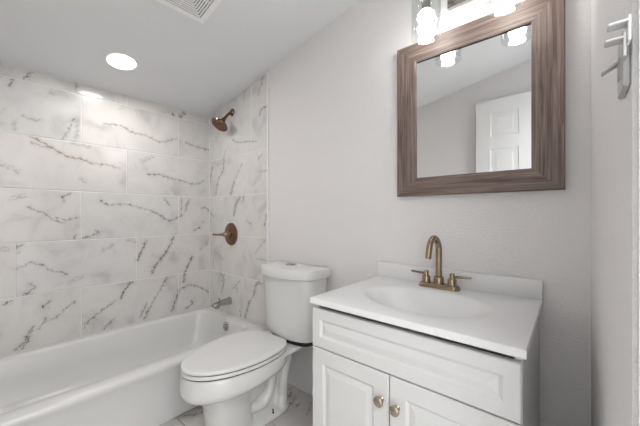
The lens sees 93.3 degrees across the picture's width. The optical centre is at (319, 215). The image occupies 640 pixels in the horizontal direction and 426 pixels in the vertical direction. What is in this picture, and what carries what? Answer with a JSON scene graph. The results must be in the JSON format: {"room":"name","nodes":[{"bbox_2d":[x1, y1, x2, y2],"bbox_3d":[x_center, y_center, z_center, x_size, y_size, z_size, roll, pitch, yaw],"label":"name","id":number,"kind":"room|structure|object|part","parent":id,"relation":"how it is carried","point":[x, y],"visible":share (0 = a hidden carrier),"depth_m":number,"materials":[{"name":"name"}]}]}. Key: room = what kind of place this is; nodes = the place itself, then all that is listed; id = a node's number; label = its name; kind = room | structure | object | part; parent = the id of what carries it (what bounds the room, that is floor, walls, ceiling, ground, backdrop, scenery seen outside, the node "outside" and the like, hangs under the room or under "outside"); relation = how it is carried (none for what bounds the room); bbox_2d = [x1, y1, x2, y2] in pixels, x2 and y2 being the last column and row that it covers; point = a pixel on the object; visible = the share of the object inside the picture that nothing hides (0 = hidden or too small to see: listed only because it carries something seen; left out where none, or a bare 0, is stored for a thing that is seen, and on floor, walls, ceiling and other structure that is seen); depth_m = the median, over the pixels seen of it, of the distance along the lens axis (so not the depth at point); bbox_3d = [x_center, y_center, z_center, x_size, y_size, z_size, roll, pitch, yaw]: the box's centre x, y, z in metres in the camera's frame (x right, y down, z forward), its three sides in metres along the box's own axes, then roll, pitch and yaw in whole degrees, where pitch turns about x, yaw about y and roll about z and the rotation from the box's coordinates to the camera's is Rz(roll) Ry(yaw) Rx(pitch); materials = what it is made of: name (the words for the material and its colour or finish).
{"room":"bathroom","nodes":[
{"label":"bathroom","id":0,"kind":"room"},
{"bbox_2d":[0,63,209,356],"bbox_3d":[-1.508,0.073,2.017,0.110,2.016,1.820,0,0,41],"label":"wall","id":1,"kind":"structure","parent":0,"point":[31,215],"depth_m":1.97,"materials":[{"name":"stone"}]},
{"bbox_2d":[209,117,209,305],"bbox_3d":[-0.941,-0.029,2.575,0.006,1.613,0.006,0,0,41],"label":"trim","id":2,"kind":"structure","parent":1,"relation":"attached to","point":[209,117],"depth_m":2.57,"materials":[{"name":"white"}]},
{"bbox_2d":[0,0,358,116],"bbox_3d":[-0.487,-1.131,1.117,2.832,0.632,1.820,0,0,41],"label":"ceiling","id":3,"kind":"structure","parent":0,"point":[187,64],"depth_m":1.67,"materials":[{"name":"paint"}]},
{"bbox_2d":[104,52,138,70],"bbox_3d":[-1.165,-0.901,1.775,0.170,0.037,0.172,0,0,28],"label":"recessed light","id":4,"kind":"object","parent":3,"relation":"in","point":[117,60],"visible":1,"depth_m":1.77,"materials":[{"name":"plastic"}]},
{"bbox_2d":[156,0,221,23],"bbox_3d":[-0.601,-1.025,1.386,0.271,0.063,0.274,0,0,41],"label":"ceiling vent","id":5,"kind":"object","parent":3,"relation":"in","point":[198,10],"visible":1,"depth_m":1.47,"materials":[{"name":"plastic"}]},
{"bbox_2d":[158,383,312,425],"bbox_3d":[-0.264,1.135,0.328,4.210,0.120,2.710,0,0,41],"label":"floor","id":6,"kind":"structure","parent":0,"point":[299,412],"depth_m":1.62,"materials":[{"name":"tile"}]},
{"bbox_2d":[0,307,265,425],"bbox_3d":[-1.152,0.926,1.749,0.771,0.297,1.516,0,0,41],"label":"bathtub","id":7,"kind":"object","parent":6,"relation":"on","point":[129,375],"visible":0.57,"depth_m":1.68,"materials":[{"name":"ceramic"}]},
{"bbox_3d":[-0.704,0.833,2.262,0.066,0.068,0.035,0,0,41],"label":"overflow plate","id":8,"kind":"part","parent":7,"relation":"part of","materials":[{"name":"silver metal"}]},
{"bbox_2d":[180,260,330,425],"bbox_3d":[-0.339,0.678,1.563,0.466,0.793,0.716,0,0,41],"label":"toilet","id":9,"kind":"object","parent":6,"relation":"on","point":[240,378],"visible":1,"depth_m":1.56,"materials":[{"name":"ceramic"}]},
{"bbox_3d":[-0.434,0.681,1.520,0.376,0.021,0.519,0,0,41],"label":"lid","id":10,"kind":"part","parent":9,"relation":"part of","materials":[{"name":"plastic"}]},
{"bbox_3d":[-0.372,0.894,1.589,0.383,0.362,0.711,0,0,41],"label":"bowl","id":11,"kind":"part","parent":9,"relation":"part of","materials":[{"name":"white ceramic"}]},
{"bbox_3d":[-0.172,0.510,1.742,0.418,0.361,0.206,0,0,41],"label":"tank","id":12,"kind":"part","parent":9,"relation":"part of","materials":[{"name":"white ceramic"}]},
{"bbox_3d":[-0.175,0.317,1.738,0.450,0.059,0.237,0,0,41],"label":"tank lid","id":13,"kind":"part","parent":9,"relation":"part of","materials":[{"name":"white ceramic"}]},
{"bbox_2d":[313,305,539,425],"bbox_3d":[0.365,0.698,1.073,0.655,0.755,0.533,0,0,41],"label":"vanity cabinet","id":14,"kind":"object","parent":6,"relation":"on","point":[367,372],"visible":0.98,"depth_m":0.87,"materials":[{"name":"paint"}]},
{"bbox_3d":[0.093,0.728,1.003,0.308,0.505,0.019,0,0,41],"label":"door","id":15,"kind":"part","parent":14,"relation":"part of","materials":[{"name":"paint"}]},
{"bbox_3d":[0.176,0.555,0.901,0.031,0.031,0.025,0,0,41],"label":"knob","id":16,"kind":"part","parent":14,"relation":"part of","materials":[{"name":"metal"}]},
{"bbox_3d":[0.215,0.560,0.866,0.031,0.031,0.025,0,0,41],"label":"knob","id":17,"kind":"part","parent":14,"relation":"part of","materials":[{"name":"metal"}]},
{"bbox_2d":[310,262,542,359],"bbox_3d":[0.373,0.327,1.074,0.665,0.197,0.520,0,0,41],"label":"countertop","id":18,"kind":"structure","parent":14,"relation":"on","point":[496,313],"depth_m":1.04,"materials":[{"name":"stone"}]},
{"bbox_2d":[411,235,471,291],"bbox_3d":[0.456,0.187,1.196,0.241,0.215,0.134,0,0,41],"label":"faucet","id":19,"kind":"object","parent":18,"relation":"on","point":[438,283],"visible":1,"depth_m":1.21,"materials":[{"name":"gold metal"}]},
{"bbox_3d":[0.424,0.256,1.277,0.086,0.051,0.035,0,0,41],"label":"handle","id":20,"kind":"part","parent":19,"relation":"part of","materials":[{"name":"beige metal"}]},
{"bbox_3d":[0.454,0.179,1.193,0.040,0.200,0.127,0,0,41],"label":"spout","id":21,"kind":"part","parent":19,"relation":"part of","materials":[{"name":"beige metal"}]},
{"bbox_3d":[0.483,0.285,1.226,0.160,0.019,0.052,0,0,41],"label":"plate","id":22,"kind":"part","parent":19,"relation":"part of","materials":[{"name":"beige metal"}]},
{"bbox_3d":[0.541,0.256,1.175,0.086,0.051,0.035,0,0,41],"label":"handle","id":23,"kind":"part","parent":19,"relation":"part of","materials":[{"name":"beige metal"}]},
{"bbox_3d":[0.334,0.728,0.791,0.328,0.505,0.019,0,0,41],"label":"door","id":24,"kind":"part","parent":14,"relation":"part of","materials":[{"name":"paint"}]},
{"bbox_2d":[210,0,590,425],"bbox_3d":[0.020,-0.139,1.806,2.682,2.440,0.116,0,0,41],"label":"wall","id":25,"kind":"structure","parent":0,"point":[334,203],"depth_m":1.53,"materials":[{"name":"paint"}]},
{"bbox_2d":[212,297,231,308],"bbox_3d":[-0.753,0.669,2.315,0.060,0.075,0.142,0,0,41],"label":"tub spout","id":26,"kind":"object","parent":25,"relation":"attached to","point":[227,301],"visible":1,"depth_m":2.30,"materials":[{"name":"silver metal"}]},
{"bbox_2d":[212,109,233,131],"bbox_3d":[-0.738,-0.733,2.291,0.130,0.189,0.159,0,0,41],"label":"shower","id":27,"kind":"object","parent":25,"relation":"attached to","point":[218,123],"visible":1,"depth_m":2.28,"materials":[{"name":"brown metal"}]},
{"bbox_2d":[212,223,237,244],"bbox_3d":[-0.732,0.148,2.316,0.182,0.176,0.113,0,0,41],"label":"shower valve","id":28,"kind":"object","parent":25,"relation":"attached to","point":[230,234],"visible":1,"depth_m":2.32,"materials":[{"name":"brown metal"}]},
{"bbox_2d":[267,71,268,328],"bbox_3d":[-0.355,-0.102,2.063,0.016,1.759,0.010,0,0,41],"label":"trim","id":29,"kind":"structure","parent":25,"relation":"attached to","point":[267,71],"depth_m":2.06,"materials":[{"name":"paint"}]},
{"bbox_2d":[378,262,542,299],"bbox_3d":[0.533,0.263,1.267,0.649,0.069,0.020,0,0,41],"label":"backsplash","id":30,"kind":"structure","parent":25,"relation":"attached to","point":[499,284],"depth_m":1.18,"materials":[{"name":"stone"}]},
{"bbox_2d":[411,0,512,38],"bbox_3d":[0.548,-0.838,1.137,0.380,0.275,0.200,0,0,41],"label":"vanity light","id":31,"kind":"object","parent":25,"relation":"attached to","point":[426,16],"visible":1,"depth_m":1.18,"materials":[{"name":"white glass"}]},
{"bbox_2d":[417,0,434,38],"bbox_3d":[0.431,-0.810,1.207,0.066,0.221,0.104,0,0,41],"label":"bulb","id":32,"kind":"object","parent":31,"relation":"attached to","point":[426,16],"depth_m":1.17,"materials":[{"name":"white glass"}]},
{"bbox_3d":[0.608,-0.917,1.204,0.190,0.115,0.021,0,0,41],"label":"plate","id":33,"kind":"part","parent":31,"relation":"part of","materials":[{"name":"silver metal"}]},
{"bbox_2d":[494,0,512,8],"bbox_3d":[0.632,-0.810,1.030,0.066,0.221,0.104,0,0,41],"label":"bulb","id":34,"kind":"object","parent":31,"relation":"attached to","point":[501,4],"depth_m":1.01,"materials":[{"name":"white glass"}]},
{"bbox_2d":[397,0,564,196],"bbox_3d":[0.594,-0.425,1.211,0.606,0.679,0.029,0,0,41],"label":"wall mirror","id":35,"kind":"object","parent":25,"relation":"attached to","point":[481,101],"visible":1,"depth_m":1.16,"materials":[{"name":"brown wood"}]},
{"bbox_2d":[417,24,530,177],"bbox_3d":[0.594,-0.423,1.212,0.441,0.534,0.009,0,0,41],"label":"mirror glass","id":36,"kind":"object","parent":35,"relation":"on","point":[474,92],"depth_m":1.19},
{"bbox_2d":[591,0,637,425],"bbox_3d":[0.410,-0.130,0.328,0.110,2.421,1.604,0,0,40],"label":"wall","id":37,"kind":"structure","parent":0,"point":[614,121],"depth_m":0.48,"materials":[{"name":"paint"}]},
{"bbox_2d":[601,14,630,99],"bbox_3d":[0.338,-0.177,0.345,0.023,0.066,0.105,0,0,41],"label":"hook rail","id":38,"kind":"object","parent":37,"relation":"attached to","point":[623,64],"visible":1,"depth_m":0.34,"materials":[{"name":"metal"}]},
{"bbox_3d":[0.360,-0.177,0.358,0.006,0.066,0.056,0,0,40],"label":"rail","id":39,"kind":"part","parent":38,"relation":"part of","materials":[{"name":"metal"}]},
{"bbox_2d":[638,0,639,425],"bbox_3d":[0.376,0.060,0.284,0.106,2.030,0.016,0,0,41],"label":"trim","id":40,"kind":"structure","parent":37,"relation":"attached to","point":[638,0],"depth_m":0.32,"materials":[{"name":"paint"}]}
]}

